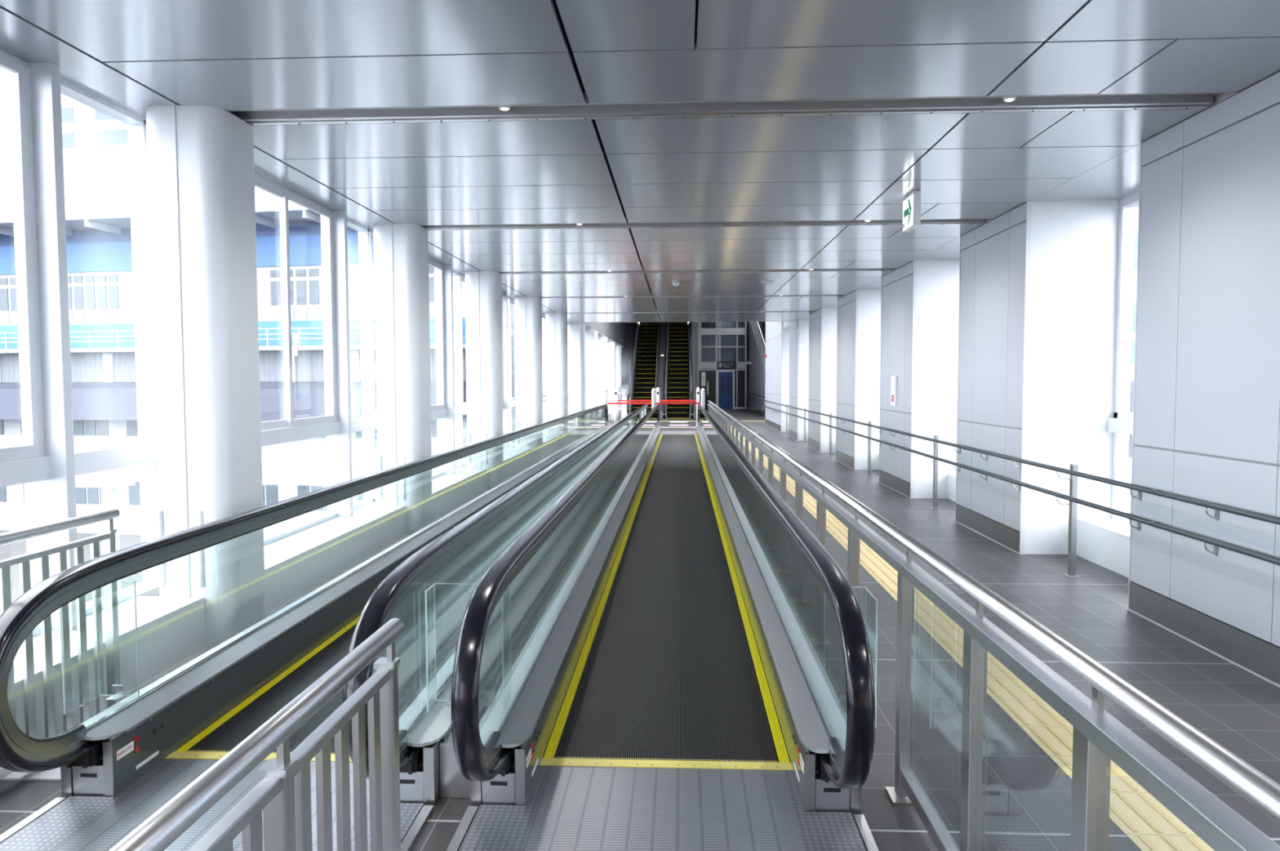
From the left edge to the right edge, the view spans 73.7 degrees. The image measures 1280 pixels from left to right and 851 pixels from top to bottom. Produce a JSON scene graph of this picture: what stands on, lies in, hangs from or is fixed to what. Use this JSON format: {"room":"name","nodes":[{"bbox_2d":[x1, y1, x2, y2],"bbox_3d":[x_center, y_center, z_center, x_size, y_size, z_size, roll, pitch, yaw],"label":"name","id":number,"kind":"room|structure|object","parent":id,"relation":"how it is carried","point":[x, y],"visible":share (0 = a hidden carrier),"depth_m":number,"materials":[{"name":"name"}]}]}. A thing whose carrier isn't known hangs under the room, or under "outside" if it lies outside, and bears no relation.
{"room":"moving walkway corridor","nodes":[
{"label":"moving walkway corridor","id":0,"kind":"room"},
{"bbox_2d":[0,66,297,217],"bbox_3d":[-49.842,-11.844,63.617,59.092,31.600,19.761,0,3,3],"label":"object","id":1,"kind":"object","parent":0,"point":[95,157],"visible":0.17,"depth_m":54.53,"materials":[{"name":"white"}]},
{"bbox_2d":[567,322,626,356],"bbox_3d":[-1.344,-3.379,34.885,0.600,6.200,24.980,0,3,3],"label":"wall","id":2,"kind":"structure","parent":0,"point":[614,331],"depth_m":33.55,"materials":[{"name":"grey paint"}]},
{"bbox_2d":[0,464,533,780],"bbox_3d":[-1.792,0.736,15.361,0.420,0.008,24.200,0,3,3],"label":"trim","id":3,"kind":"structure","parent":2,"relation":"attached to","point":[54,774],"depth_m":4.54,"materials":[{"name":"white paint"}]},
{"bbox_2d":[542,314,546,401],"bbox_3d":[-2.121,-1.314,21.283,0.220,2.890,3.595,0,3,3],"label":"window","id":4,"kind":"structure","parent":2,"relation":"in","point":[543,315],"depth_m":19.63,"materials":[{"name":"white metal"}]},
{"bbox_2d":[608,412,611,421],"bbox_3d":[-1.496,-0.274,31.983,0.570,0.300,3.105,0,3,3],"label":"trim","id":5,"kind":"structure","parent":2,"relation":"attached to","point":[609,413],"depth_m":32.74,"materials":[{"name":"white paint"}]},
{"bbox_2d":[617,322,635,417],"bbox_3d":[-0.540,-3.624,40.538,0.450,6.100,10.800,0,3,3],"label":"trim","id":6,"kind":"structure","parent":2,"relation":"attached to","point":[630,326],"depth_m":39.09,"materials":[{"name":"grey metal"}]},
{"bbox_2d":[0,0,1279,322],"bbox_3d":[0.598,-2.019,6.267,7.200,0.300,31.830,0,3,3],"label":"ceiling","id":7,"kind":"structure","parent":0,"point":[134,55],"depth_m":4.66,"materials":[{"name":"grey metal"}]},
{"bbox_2d":[672,281,679,286],"bbox_3d":[0.564,-2.206,13.342,0.110,0.060,0.110,0,3,3],"label":"smoke detector","id":8,"kind":"object","parent":7,"relation":"attached to","point":[675,283],"visible":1,"depth_m":13.30,"materials":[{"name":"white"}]},
{"bbox_2d":[566,309,815,313],"bbox_3d":[1.066,-2.566,19.154,5.690,0.067,0.280,0,3,3],"label":"track","id":9,"kind":"object","parent":7,"relation":"attached to","point":[656,309],"visible":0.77,"depth_m":19.22,"materials":[{"name":"silver metal"}]},
{"bbox_2d":[540,292,846,298],"bbox_3d":[0.896,-2.380,15.578,5.690,0.067,0.280,0,3,3],"label":"track","id":10,"kind":"object","parent":7,"relation":"attached to","point":[773,295],"visible":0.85,"depth_m":15.63,"materials":[{"name":"silver metal"}]},
{"bbox_2d":[497,266,898,274],"bbox_3d":[0.726,-2.193,12.001,5.690,0.067,0.280,0,3,3],"label":"track","id":11,"kind":"object","parent":7,"relation":"attached to","point":[642,271],"visible":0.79,"depth_m":12.06,"materials":[{"name":"silver metal"}]},
{"bbox_2d":[419,216,993,230],"bbox_3d":[0.555,-2.007,8.425,5.690,0.067,0.280,0,3,3],"label":"track","id":12,"kind":"object","parent":7,"relation":"attached to","point":[934,221],"visible":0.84,"depth_m":8.48,"materials":[{"name":"silver metal"}]},
{"bbox_2d":[226,91,1240,124],"bbox_3d":[0.385,-1.821,4.849,5.690,0.067,0.280,0,3,3],"label":"track","id":13,"kind":"object","parent":7,"relation":"attached to","point":[1168,100],"visible":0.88,"depth_m":4.89,"materials":[{"name":"silver metal"}]},
{"bbox_2d":[498,105,511,110],"bbox_3d":[-0.770,-1.821,4.859,0.067,0.043,0.067,0,3,3],"label":"recessed light","id":14,"kind":"object","parent":13,"relation":"attached to","point":[503,108],"depth_m":4.85,"materials":[{"name":"beige"}]},
{"bbox_2d":[1003,96,1016,101],"bbox_3d":[2.046,-1.822,4.725,0.067,0.043,0.067,0,3,3],"label":"recessed light","id":15,"kind":"object","parent":13,"relation":"attached to","point":[1005,98],"depth_m":4.71,"materials":[{"name":"beige"}]},
{"bbox_2d":[760,280,773,283],"bbox_3d":[1.982,-2.229,13.273,0.199,0.018,0.199,0,3,3],"label":"recessed light","id":16,"kind":"object","parent":7,"relation":"in","point":[762,282],"visible":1,"depth_m":13.21,"materials":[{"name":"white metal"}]},
{"bbox_2d":[902,191,920,231],"bbox_3d":[2.251,-1.770,7.079,0.064,0.279,0.320,0,3,3],"label":"exit sign","id":17,"kind":"object","parent":7,"relation":"hanging from","point":[912,202],"visible":1,"depth_m":6.96,"materials":[{"name":"white plastic"}]},
{"bbox_2d":[0,408,1279,850],"bbox_3d":[1.622,0.569,20.403,7.900,0.200,59.200,0,3,3],"label":"floor","id":18,"kind":"structure","parent":0,"point":[1028,796],"depth_m":4.19,"materials":[{"name":"tile"}]},
{"bbox_2d":[0,507,120,779],"bbox_3d":[-2.435,0.926,2.480,0.100,0.968,2.820,0,3,3],"label":"railing","id":19,"kind":"object","parent":18,"relation":"on","point":[107,535],"visible":0.68,"depth_m":3.54,"materials":[{"name":"metal"}]},
{"bbox_2d":[13,595,205,738],"bbox_3d":[-2.857,1.215,3.374,0.570,0.300,3.105,0,3,3],"label":"trim","id":20,"kind":"structure","parent":18,"relation":"on","point":[171,629],"depth_m":4.33,"materials":[{"name":"white paint"}]},
{"bbox_2d":[0,48,158,635],"bbox_3d":[-2.972,-0.384,3.402,0.220,2.890,3.595,0,3,3],"label":"window","id":21,"kind":"structure","parent":20,"relation":"on","point":[47,462],"depth_m":4.18,"materials":[{"name":"white metal"}]},
{"bbox_2d":[145,105,266,647],"bbox_3d":[-2.567,-0.261,5.074,0.460,3.070,0.514,0,3,3],"label":"pillar","id":22,"kind":"structure","parent":18,"relation":"on","point":[201,169],"depth_m":4.86,"materials":[{"name":"white paint"}]},
{"bbox_2d":[108,617,404,850],"bbox_3d":[-0.634,0.982,1.185,0.100,0.955,1.807,0,3,3],"label":"railing","id":23,"kind":"object","parent":18,"relation":"on","point":[283,793],"visible":1,"depth_m":1.58,"materials":[{"name":"metal"}]},
{"bbox_2d":[160,505,405,613],"bbox_3d":[-2.687,1.029,6.951,0.570,0.300,3.105,0,3,3],"label":"wall","id":24,"kind":"structure","parent":18,"relation":"on","point":[295,563],"depth_m":6.72,"materials":[{"name":"white paint"}]},
{"bbox_2d":[254,173,377,545],"bbox_3d":[-2.802,-0.570,6.978,0.220,2.890,3.595,0,3,3],"label":"window","id":25,"kind":"structure","parent":24,"relation":"on","point":[337,424],"depth_m":7.72,"materials":[{"name":"white metal"}]},
{"bbox_2d":[0,404,648,850],"bbox_3d":[-0.973,0.385,13.725,1.477,0.873,24.850,0,3,3],"label":"walkway","id":26,"kind":"object","parent":18,"relation":"on","point":[119,766],"depth_m":3.69,"materials":[{"name":"grey metal"}]},
{"bbox_2d":[425,582,511,712],"bbox_3d":[-0.667,0.865,3.327,0.305,0.474,0.128,0,3,3],"label":"guard","id":27,"kind":"object","parent":26,"relation":"on","point":[488,695],"visible":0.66,"depth_m":3.37,"materials":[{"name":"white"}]},
{"bbox_2d":[373,223,432,534],"bbox_3d":[-2.397,-0.447,8.650,0.460,3.070,0.514,0,3,3],"label":"pillar","id":28,"kind":"structure","parent":18,"relation":"on","point":[401,251],"depth_m":8.42,"materials":[{"name":"white paint"}]},
{"bbox_2d":[367,468,487,519],"bbox_3d":[-2.517,0.843,10.527,0.570,0.300,3.105,0,3,3],"label":"trim","id":29,"kind":"structure","parent":18,"relation":"on","point":[449,491],"depth_m":10.61,"materials":[{"name":"white paint"}]},
{"bbox_2d":[369,231,466,500],"bbox_3d":[-2.631,-0.756,10.554,0.220,2.890,3.595,0,3,3],"label":"window","id":30,"kind":"structure","parent":29,"relation":"on","point":[449,411],"depth_m":11.33,"materials":[{"name":"white metal"}]},
{"bbox_2d":[464,271,503,488],"bbox_3d":[-2.227,-0.633,12.226,0.460,3.070,0.514,0,3,3],"label":"pillar","id":31,"kind":"structure","parent":18,"relation":"on","point":[483,289],"depth_m":12.00,"materials":[{"name":"white paint"}]},
{"bbox_2d":[439,596,537,797],"bbox_3d":[-0.163,0.704,13.894,0.124,0.214,21.570,0,3,3],"label":"divider","id":32,"kind":"object","parent":18,"relation":"on","point":[453,784],"visible":0.2,"depth_m":3.69,"materials":[{"name":"metal"}]},
{"bbox_2d":[459,448,531,479],"bbox_3d":[-2.347,0.657,14.103,0.570,0.300,3.105,0,3,3],"label":"trim","id":33,"kind":"structure","parent":18,"relation":"on","point":[515,460],"depth_m":14.41,"materials":[{"name":"white paint"}]},
{"bbox_2d":[461,274,514,466],"bbox_3d":[-2.461,-0.942,14.130,0.220,2.890,3.595,0,3,3],"label":"window","id":34,"kind":"structure","parent":33,"relation":"on","point":[508,403],"depth_m":14.93,"materials":[{"name":"clear glass"}]},
{"bbox_2d":[514,296,542,464],"bbox_3d":[-2.056,-0.819,15.802,0.460,3.070,0.514,0,3,3],"label":"pillar","id":35,"kind":"structure","parent":18,"relation":"on","point":[527,309],"depth_m":15.57,"materials":[{"name":"white paint"}]},
{"bbox_2d":[545,311,568,421],"bbox_3d":[-1.886,-1.005,19.378,0.460,3.070,0.514,0,3,3],"label":"pillar","id":36,"kind":"structure","parent":18,"relation":"on","point":[556,322],"depth_m":19.13,"materials":[{"name":"white paint"}]},
{"bbox_2d":[567,323,585,414],"bbox_3d":[-1.716,-1.191,22.955,0.460,3.070,0.514,0,3,3],"label":"pillar","id":37,"kind":"structure","parent":18,"relation":"on","point":[575,331],"depth_m":22.71,"materials":[{"name":"white paint"}]},
{"bbox_2d":[585,330,598,408],"bbox_3d":[-1.546,-1.377,26.531,0.460,3.070,0.514,0,3,3],"label":"pillar","id":38,"kind":"structure","parent":18,"relation":"on","point":[591,336],"depth_m":26.28,"materials":[{"name":"white paint"}]},
{"bbox_2d":[597,337,608,407],"bbox_3d":[-1.376,-1.563,30.107,0.460,3.070,0.514,0,3,3],"label":"pillar","id":39,"kind":"structure","parent":18,"relation":"on","point":[602,341],"depth_m":29.85,"materials":[{"name":"white paint"}]},
{"bbox_2d":[603,388,607,404],"bbox_3d":[-1.029,-0.453,25.509,0.148,1.304,0.148,0,3,3],"label":"pole","id":40,"kind":"object","parent":18,"relation":"on","point":[605,391],"visible":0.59,"depth_m":25.44,"materials":[{"name":"white"}]},
{"bbox_2d":[607,402,651,404],"bbox_3d":[-0.310,-0.660,25.463,1.320,0.050,0.008,0,3,3],"label":"belt","id":41,"kind":"object","parent":40,"relation":"attached to","point":[607,402],"visible":1,"depth_m":25.46,"materials":[{"name":"red fabric"}]},
{"bbox_2d":[607,342,615,420],"bbox_3d":[-1.206,-1.750,33.683,0.460,3.070,0.514,0,3,3],"label":"pillar","id":42,"kind":"structure","parent":18,"relation":"on","point":[611,345],"depth_m":33.44,"materials":[{"name":"white paint"}]},
{"bbox_2d":[613,387,617,422],"bbox_3d":[-0.819,-0.633,29.078,0.148,1.315,0.148,0,3,3],"label":"pole","id":43,"kind":"object","parent":18,"relation":"on","point":[615,391],"visible":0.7,"depth_m":29.04,"materials":[{"name":"white metal"}]},
{"bbox_2d":[615,345,622,390],"bbox_3d":[-1.036,-1.936,37.259,0.460,3.070,0.514,0,3,3],"label":"pillar","id":44,"kind":"structure","parent":18,"relation":"on","point":[618,348],"depth_m":37.00,"materials":[{"name":"white paint"}]},
{"bbox_2d":[612,388,627,423],"bbox_3d":[-0.675,-0.701,31.060,0.432,1.257,0.934,1,3,17],"label":"stand","id":45,"kind":"object","parent":18,"relation":"on","point":[624,412],"visible":0.64,"depth_m":30.96,"materials":[{"name":"white"}]},
{"bbox_2d":[626,321,662,414],"bbox_3d":[0.284,-3.830,39.336,1.280,7.048,12.102,0,3,3],"label":"escalator","id":46,"kind":"object","parent":18,"relation":"on","point":[646,356],"visible":0.51,"depth_m":39.29,"materials":[{"name":"metal"}]},
{"bbox_2d":[651,388,655,408],"bbox_3d":[0.407,-0.450,25.380,0.148,1.304,0.148,0,3,3],"label":"pole","id":47,"kind":"object","parent":18,"relation":"on","point":[653,390],"visible":0.57,"depth_m":25.32,"materials":[{"name":"white metal"}]},
{"bbox_2d":[655,402,701,404],"bbox_3d":[1.135,-0.657,25.335,1.340,0.050,0.008,0,3,3],"label":"belt","id":48,"kind":"object","parent":47,"relation":"attached to","point":[655,402],"visible":1,"depth_m":25.33,"materials":[{"name":"red fabric"}]},
{"bbox_2d":[656,386,659,402],"bbox_3d":[0.605,-0.633,29.010,0.148,1.315,0.148,0,3,3],"label":"pole","id":49,"kind":"object","parent":18,"relation":"on","point":[657,388],"visible":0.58,"depth_m":28.94,"materials":[{"name":"white metal"}]},
{"bbox_2d":[617,400,656,401],"bbox_3d":[-0.110,-0.846,29.033,1.320,0.050,0.008,0,3,3],"label":"belt","id":50,"kind":"object","parent":49,"relation":"attached to","point":[618,400],"visible":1,"depth_m":29.03,"materials":[{"name":"red fabric"}]},
{"bbox_2d":[658,321,665,417],"bbox_3d":[1.062,-3.579,40.063,0.195,6.050,10.400,0,3,3],"label":"divider","id":51,"kind":"object","parent":18,"relation":"on","point":[663,323],"visible":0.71,"depth_m":38.55,"materials":[{"name":"grey metal"}]},
{"bbox_2d":[446,404,879,850],"bbox_3d":[0.628,0.385,13.649,1.478,0.873,24.850,0,3,3],"label":"walkway","id":52,"kind":"object","parent":18,"relation":"on","point":[636,711],"depth_m":3.75,"materials":[{"name":"grey"}]},
{"bbox_2d":[662,321,693,420],"bbox_3d":[1.767,-3.831,39.265,1.280,7.048,12.102,0,3,3],"label":"escalator","id":53,"kind":"object","parent":18,"relation":"on","point":[678,378],"visible":0.8,"depth_m":38.53,"materials":[{"name":"metal"}]},
{"bbox_2d":[617,420,764,421],"bbox_3d":[2.151,-0.166,32.570,6.200,0.003,0.300,0,3,3],"label":"tactile strip","id":54,"kind":"object","parent":18,"relation":"on","point":[618,420],"visible":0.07,"depth_m":32.67,"materials":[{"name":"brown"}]},
{"bbox_2d":[695,386,699,426],"bbox_3d":[1.968,-0.634,28.945,0.148,1.315,0.148,0,3,3],"label":"pole","id":55,"kind":"object","parent":18,"relation":"on","point":[697,388],"visible":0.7,"depth_m":28.88,"materials":[{"name":"white"}]},
{"bbox_2d":[659,400,696,400],"bbox_3d":[1.286,-0.846,28.967,1.255,0.050,0.008,0,3,3],"label":"belt","id":56,"kind":"object","parent":55,"relation":"attached to","point":[660,400],"visible":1,"depth_m":28.96,"materials":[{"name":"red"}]},
{"bbox_2d":[701,387,704,408],"bbox_3d":[1.865,-0.451,25.311,0.148,1.304,0.148,0,3,3],"label":"pole","id":57,"kind":"object","parent":18,"relation":"on","point":[702,388],"visible":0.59,"depth_m":25.24,"materials":[{"name":"white metal"}]},
{"bbox_2d":[697,321,746,408],"bbox_3d":[4.511,-4.016,46.858,2.660,6.200,0.390,0,3,3],"label":"elevator","id":58,"kind":"object","parent":18,"relation":"on","point":[726,388],"visible":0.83,"depth_m":46.80,"materials":[{"name":"grey metal"}]},
{"bbox_2d":[716,360,735,368],"bbox_3d":[4.722,-3.300,46.655,1.000,0.410,0.150,0,3,3],"label":"sign","id":59,"kind":"object","parent":58,"relation":"attached to","point":[720,364],"visible":1,"depth_m":46.60,"materials":[{"name":"black plastic"}]},
{"bbox_2d":[764,321,789,431],"bbox_3d":[4.732,-1.718,27.640,0.874,3.600,4.738,0,3,3],"label":"wall pier","id":60,"kind":"object","parent":18,"relation":"on","point":[777,337],"visible":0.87,"depth_m":26.35,"materials":[{"name":"white paint"}]},
{"bbox_2d":[788,320,808,440],"bbox_3d":[4.492,-1.190,22.596,0.874,3.070,1.768,0,3,3],"label":"wall pier","id":61,"kind":"object","parent":18,"relation":"on","point":[798,330],"visible":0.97,"depth_m":21.80,"materials":[{"name":"white paint"}]},
{"bbox_2d":[808,307,836,452],"bbox_3d":[4.322,-1.004,19.020,0.874,3.070,1.768,0,3,3],"label":"wall pier","id":62,"kind":"object","parent":18,"relation":"on","point":[822,368],"visible":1,"depth_m":18.22,"materials":[{"name":"white paint"}]},
{"bbox_2d":[835,289,880,469],"bbox_3d":[4.152,-0.818,15.444,0.874,3.070,1.768,0,3,3],"label":"wall pier","id":63,"kind":"object","parent":18,"relation":"on","point":[859,312],"visible":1,"depth_m":14.64,"materials":[{"name":"white paint"}]},
{"bbox_2d":[878,259,959,497],"bbox_3d":[3.982,-0.632,11.868,0.874,3.070,1.768,0,3,3],"label":"wall pier","id":64,"kind":"object","parent":18,"relation":"on","point":[920,299],"visible":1,"depth_m":11.04,"materials":[{"name":"white paint"}]},
{"bbox_2d":[890,376,897,405],"bbox_3d":[3.536,-0.482,11.887,0.046,0.410,0.240,0,3,3],"label":"alarm box","id":65,"kind":"object","parent":64,"relation":"attached to","point":[894,387],"visible":1,"depth_m":11.81,"materials":[{"name":"white"}]},
{"bbox_2d":[947,473,955,502],"bbox_3d":[4.167,0.834,10.138,0.440,0.320,1.865,0,3,3],"label":"trim","id":66,"kind":"structure","parent":18,"relation":"on","point":[951,477],"depth_m":10.91,"materials":[{"name":"white paint"}]},
{"bbox_2d":[730,425,1214,850],"bbox_3d":[2.383,0.687,16.078,0.235,0.008,32.504,0,3,3],"label":"tactile strip","id":67,"kind":"object","parent":18,"relation":"on","point":[1149,824],"visible":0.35,"depth_m":3.86,"materials":[{"name":"yellow"}]},
{"bbox_2d":[707,400,1279,850],"bbox_3d":[1.398,0.409,12.235,0.100,0.968,25.300,0,3,3],"label":"railing","id":68,"kind":"object","parent":18,"relation":"on","point":[1099,737],"visible":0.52,"depth_m":1.99,"materials":[{"name":"metal"}]},
{"bbox_2d":[955,200,1119,554],"bbox_3d":[3.811,-0.446,8.291,0.874,3.070,1.768,0,3,3],"label":"wall pier","id":69,"kind":"object","parent":18,"relation":"on","point":[1038,279],"visible":1,"depth_m":7.46,"materials":[{"name":"white paint"}]},
{"bbox_2d":[1075,518,1129,577],"bbox_3d":[3.997,1.020,6.562,0.440,0.320,1.865,0,3,3],"label":"wall","id":70,"kind":"structure","parent":18,"relation":"on","point":[1104,542],"depth_m":7.02,"materials":[{"name":"white paint"}]},
{"bbox_2d":[1107,191,1138,519],"bbox_3d":[4.097,-0.513,6.478,0.150,2.750,1.825,0,3,3],"label":"window","id":71,"kind":"structure","parent":70,"relation":"on","point":[1122,424],"depth_m":7.32,"materials":[{"name":"clear glass"}]},
{"bbox_2d":[1127,71,1279,687],"bbox_3d":[3.641,-0.260,4.715,0.874,3.070,1.768,0,3,3],"label":"wall pier","id":72,"kind":"object","parent":18,"relation":"on","point":[1206,402],"visible":1,"depth_m":4.81,"materials":[{"name":"white paint"}]},
{"bbox_2d":[758,399,1279,577],"bbox_3d":[3.721,0.298,15.126,0.184,0.877,33.500,0,3,3],"label":"handrail","id":73,"kind":"object","parent":72,"relation":"attached to","point":[1073,473],"visible":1,"depth_m":6.62,"materials":[{"name":"grey metal"}]},
{"bbox_3d":[-2.177,0.471,17.679,0.570,0.300,3.105,0,3,3],"label":"trim","id":74,"kind":"structure","parent":18,"relation":"on","visible":0},
{"bbox_2d":[511,298,545,447],"bbox_3d":[-2.291,-1.128,17.706,0.220,2.890,3.595,0,3,3],"label":"window","id":75,"kind":"structure","parent":74,"relation":"on","point":[512,300],"depth_m":16.02,"materials":[{"name":"clear glass"}]},
{"bbox_2d":[666,321,762,408],"bbox_3d":[2.901,-4.036,47.320,7.900,6.200,0.300,0,3,3],"label":"wall","id":76,"kind":"structure","parent":0,"point":[760,323],"depth_m":47.04,"materials":[{"name":"grey"}]},
{"bbox_2d":[691,321,697,417],"bbox_3d":[2.697,-3.709,41.031,0.370,6.200,12.100,0,3,3],"label":"trim","id":77,"kind":"structure","parent":76,"relation":"attached to","point":[694,324],"depth_m":46.13,"materials":[{"name":"grey metal"}]},
{"bbox_2d":[747,321,765,410],"bbox_3d":[5.587,-3.011,38.524,0.060,5.050,16.900,0,3,3],"label":"wall","id":78,"kind":"structure","parent":0,"point":[757,375],"depth_m":42.43,"materials":[{"name":"grey paint"}]},
{"bbox_2d":[747,404,764,415],"bbox_3d":[5.553,-0.589,38.652,0.020,0.200,16.900,0,3,3],"label":"baseboard","id":79,"kind":"structure","parent":78,"relation":"attached to","point":[753,408],"depth_m":41.30,"materials":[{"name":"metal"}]},
{"bbox_2d":[747,393,765,401],"bbox_3d":[5.511,-1.203,38.772,0.083,0.307,15.000,0,3,3],"label":"handrail","id":80,"kind":"object","parent":78,"relation":"attached to","point":[748,393],"visible":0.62,"depth_m":40.96,"materials":[{"name":"grey metal"}]},
{"bbox_2d":[750,321,765,373],"bbox_3d":[5.652,-4.062,40.321,0.068,4.603,10.622,0,3,3],"label":"balustrade","id":81,"kind":"object","parent":78,"relation":"on","point":[758,336],"visible":0.52,"depth_m":40.09,"materials":[{"name":"glass"}]},
{"bbox_2d":[762,321,765,343],"bbox_3d":[6.382,-3.583,38.406,0.100,6.200,17.200,0,3,3],"label":"wall","id":82,"kind":"structure","parent":0,"point":[763,322],"depth_m":45.82,"materials":[{"name":"grey"}]},
{"bbox_2d":[783,320,795,328],"bbox_3d":[5.039,-2.934,25.973,1.600,6.200,8.000,0,3,3],"label":"wall","id":83,"kind":"structure","parent":0,"point":[786,324],"depth_m":24.16,"materials":[{"name":"grey paint"}]},
{"bbox_2d":[595,315,785,322],"bbox_3d":[1.352,-4.261,22.130,7.200,3.130,0.120,0,3,3],"label":"trim","id":84,"kind":"structure","parent":83,"relation":"attached to","point":[659,316],"depth_m":22.19,"materials":[{"name":"grey metal"}]},
{"label":"outside","id":85,"kind":"structure","parent":0,"visible":0},
{"bbox_2d":[0,411,1129,603],"bbox_3d":[3.342,3.587,70.201,240.000,0.200,260.000,0,3,3],"label":"floor","id":86,"kind":"structure","parent":85,"point":[19,548],"depth_m":35.44,"materials":[{"name":"ceramic tile"}]},
{"bbox_2d":[75,475,134,590],"bbox_3d":[-9.764,3.649,15.692,0.900,5.400,0.400,0,3,3],"label":"column","id":87,"kind":"structure","parent":86,"relation":"on","point":[108,485],"depth_m":15.48,"materials":[{"name":"white metal"}]},
{"bbox_2d":[118,467,303,511],"bbox_3d":[-3.264,3.482,6.502,0.100,6.650,3.400,0,3,3],"label":"post","id":88,"kind":"object","parent":86,"relation":"on","point":[136,506],"visible":0.1,"depth_m":7.32,"materials":[{"name":"white metal"}]},
{"bbox_2d":[0,204,515,535],"bbox_3d":[-36.917,-2.329,45.032,61.400,14.450,10.300,0,3,11],"label":"station building","id":89,"kind":"structure","parent":86,"relation":"on","point":[99,245],"depth_m":38.51,"materials":[{"name":"grey"}]},
{"bbox_2d":[311,428,377,494],"bbox_3d":[-3.093,3.296,10.078,0.100,6.650,3.400,0,3,3],"label":"post","id":90,"kind":"object","parent":86,"relation":"on","point":[375,429],"visible":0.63,"depth_m":9.90,"materials":[{"name":"white metal"}]},
{"bbox_2d":[431,430,466,448],"bbox_3d":[-2.923,3.110,13.654,0.100,6.650,3.400,0,3,3],"label":"post","id":91,"kind":"object","parent":86,"relation":"on","point":[464,430],"visible":0.02,"depth_m":13.47,"materials":[{"name":"white metal"}]},
{"bbox_2d":[1126,204,1138,513],"bbox_3d":[31.784,-6.789,58.284,10.040,21.600,100.000,0,3,3],"label":"office building","id":92,"kind":"structure","parent":86,"relation":"on","point":[1136,208],"depth_m":45.27,"materials":[{"name":"grey"}]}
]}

